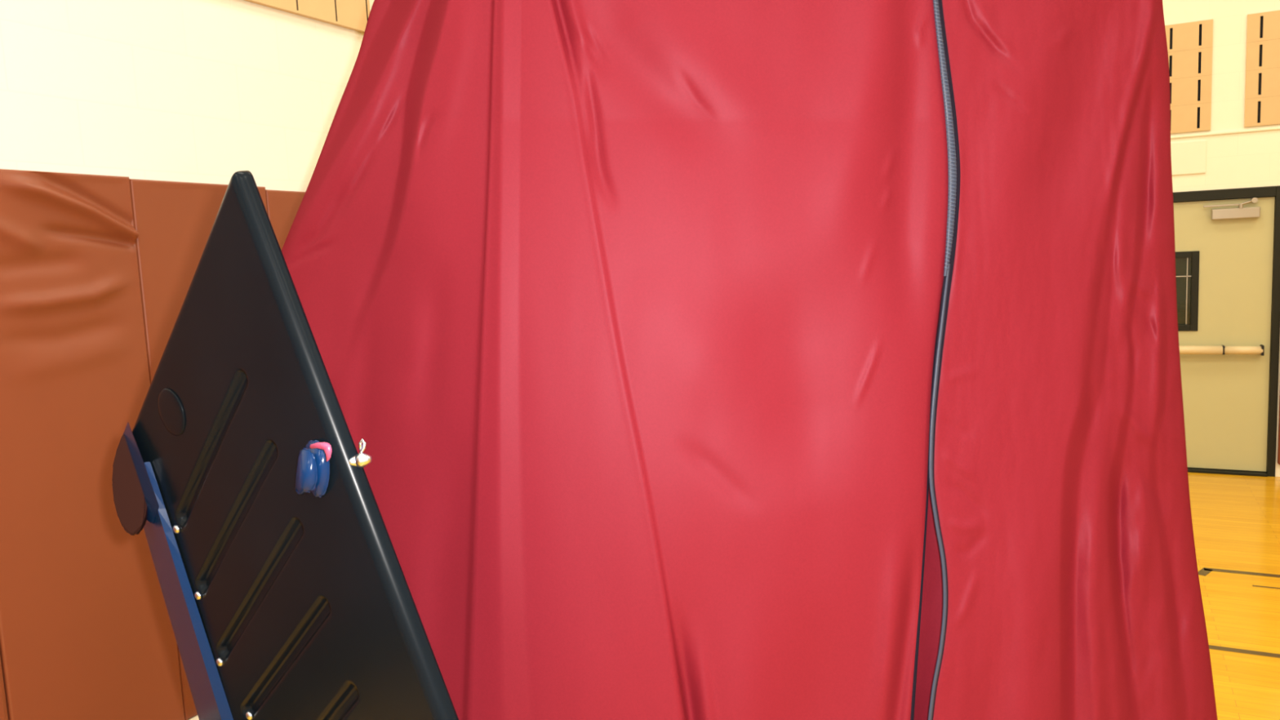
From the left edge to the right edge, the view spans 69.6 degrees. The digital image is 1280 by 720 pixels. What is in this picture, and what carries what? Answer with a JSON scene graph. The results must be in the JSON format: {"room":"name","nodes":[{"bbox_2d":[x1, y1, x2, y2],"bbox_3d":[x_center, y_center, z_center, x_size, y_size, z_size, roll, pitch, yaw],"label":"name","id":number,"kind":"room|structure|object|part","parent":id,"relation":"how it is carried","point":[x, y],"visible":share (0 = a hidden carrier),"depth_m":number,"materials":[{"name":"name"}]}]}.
{"room":"school gymnasium","nodes":[
{"label":"school gymnasium","id":0,"kind":"room"},
{"bbox_2d":[0,0,373,191],"bbox_3d":[-3.373,-1.608,-0.029,0.250,7.200,19.757,1,7,27],"label":"wall","id":1,"kind":"structure","parent":0,"point":[206,91],"depth_m":3.14,"materials":[{"name":"beige paint"}]},
{"bbox_2d":[0,657,8,719],"bbox_3d":[-3.786,0.882,-1.102,0.050,1.853,8.404,1,7,27],"label":"pad","id":2,"kind":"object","parent":1,"relation":"attached to","point":[3,711],"depth_m":2.65,"materials":[{"name":"brown leather"}]},
{"bbox_2d":[0,168,184,719],"bbox_3d":[-1.740,0.359,2.841,0.077,1.853,0.540,1,7,27],"label":"pad","id":3,"kind":"object","parent":1,"relation":"attached to","point":[86,633],"visible":0.91,"depth_m":2.81,"materials":[{"name":"brown leather"}]},
{"bbox_2d":[187,715,199,719],"bbox_3d":[-1.470,1.232,3.390,0.075,0.022,1.760,1,7,27],"label":"trim","id":4,"kind":"structure","parent":1,"relation":"attached to","point":[195,717],"depth_m":3.20,"materials":[{"name":"beige"}]},
{"bbox_2d":[128,178,267,719],"bbox_3d":[-1.505,0.299,3.324,0.053,1.847,0.538,1,7,27],"label":"pad","id":5,"kind":"object","parent":1,"relation":"attached to","point":[174,221],"visible":0.16,"depth_m":3.10,"materials":[{"name":"brown leather"}]},
{"bbox_2d":[265,189,305,250],"bbox_3d":[-1.259,0.240,3.801,0.053,1.837,0.538,1,7,27],"label":"pad","id":6,"kind":"object","parent":1,"relation":"attached to","point":[282,206],"visible":0.03,"depth_m":3.52,"materials":[{"name":"brown leather"}]},
{"bbox_2d":[244,0,369,32],"bbox_3d":[-1.567,-1.710,3.190,0.016,0.806,1.687,1,7,27],"label":"acoustic panel","id":7,"kind":"object","parent":1,"relation":"attached to","point":[352,15],"visible":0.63,"depth_m":3.77,"materials":[{"name":"beige"}]},
{"bbox_2d":[1162,0,1279,476],"bbox_3d":[8.236,-2.661,4.899,15.880,7.200,0.250,1,7,27],"label":"wall","id":8,"kind":"structure","parent":0,"point":[1251,159],"depth_m":6.84,"materials":[{"name":"beige paint"}]},
{"bbox_2d":[1170,140,1206,175],"bbox_3d":[4.088,-1.537,7.035,0.412,0.243,0.014,1,7,27],"label":"wall plate","id":9,"kind":"object","parent":8,"relation":"attached to","point":[1187,157],"visible":0.56,"depth_m":6.99,"materials":[{"name":"beige paint"}]},
{"bbox_2d":[1164,18,1213,133],"bbox_3d":[4.083,-2.128,6.958,0.411,0.806,0.016,1,7,27],"label":"acoustic panel","id":10,"kind":"object","parent":8,"relation":"attached to","point":[1190,68],"visible":0.73,"depth_m":6.92,"materials":[{"name":"beige"}]},
{"bbox_2d":[1173,196,1275,471],"bbox_3d":[4.301,-0.180,7.105,0.952,2.074,0.144,1,7,27],"label":"door","id":11,"kind":"structure","parent":8,"relation":"in","point":[1224,249],"depth_m":7.04,"materials":[{"name":"yellow paint"}]},
{"bbox_3d":[4.171,-0.535,7.180,0.260,0.555,0.008,1,7,27],"label":"glass","id":12,"kind":"part","parent":11,"relation":"part of","materials":[{"name":"black"}]},
{"bbox_3d":[4.426,-1.170,6.900,0.344,0.074,0.050,1,7,27],"label":"closer arm","id":13,"kind":"part","parent":11,"relation":"part of","materials":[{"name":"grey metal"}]},
{"bbox_2d":[1170,126,1279,138],"bbox_3d":[8.233,-1.649,4.884,15.850,0.018,0.016,1,7,27],"label":"trim","id":14,"kind":"structure","parent":8,"relation":"attached to","point":[1276,127],"depth_m":6.86,"materials":[{"name":"beige paint"}]},
{"bbox_2d":[1173,186,1279,476],"bbox_3d":[4.328,-0.210,7.156,1.058,2.180,0.132,1,7,27],"label":"trim","id":15,"kind":"structure","parent":8,"relation":"attached to","point":[1268,191],"depth_m":6.89,"materials":[{"name":"black paint"}]},
{"bbox_2d":[1187,466,1267,476],"bbox_3d":[4.371,0.863,7.266,0.958,0.022,0.150,1,7,27],"label":"trim","id":16,"kind":"structure","parent":8,"relation":"attached to","point":[1246,473],"depth_m":7.12,"materials":[{"name":"black paint"}]},
{"bbox_2d":[1244,9,1279,127],"bbox_3d":[4.639,-2.121,6.673,0.411,0.806,0.016,1,7,27],"label":"acoustic panel","id":17,"kind":"object","parent":8,"relation":"attached to","point":[1262,89],"visible":1,"depth_m":6.71,"materials":[{"name":"beige"}]},
{"bbox_2d":[1277,392,1279,464],"bbox_3d":[5.020,-0.028,6.735,0.542,1.650,0.050,1,7,27],"label":"pad","id":18,"kind":"object","parent":8,"relation":"attached to","point":[1278,443],"visible":1,"depth_m":6.91,"materials":[{"name":"brown plastic"}]},
{"bbox_2d":[1187,472,1279,719],"bbox_3d":[3.963,2.154,-3.309,16.480,0.201,19.857,1,7,27],"label":"floor","id":19,"kind":"structure","parent":0,"point":[1236,518],"depth_m":4.87,"materials":[{"name":"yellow wood"}]},
{"bbox_2d":[111,170,458,719],"bbox_3d":[-0.513,0.726,1.452,0.873,1.987,0.254,1,7,27],"label":"table","id":20,"kind":"object","parent":19,"relation":"on","point":[286,593],"visible":1,"depth_m":1.32,"materials":[{"name":"black plastic"}]},
{"bbox_2d":[281,0,1217,719],"bbox_3d":[0.231,0.437,2.192,2.714,3.400,1.035,-2,6,4],"label":"curtain","id":21,"kind":"object","parent":19,"relation":"on","point":[690,359],"visible":0.94,"depth_m":1.79,"materials":[{"name":"red fabric"}]},
{"bbox_3d":[1.136,0.473,2.106,1.372,3.268,0.437,-9,9,-44],"label":"fabric panel","id":22,"kind":"part","parent":21,"relation":"part of","materials":[{"name":"red fabric"}]}
]}

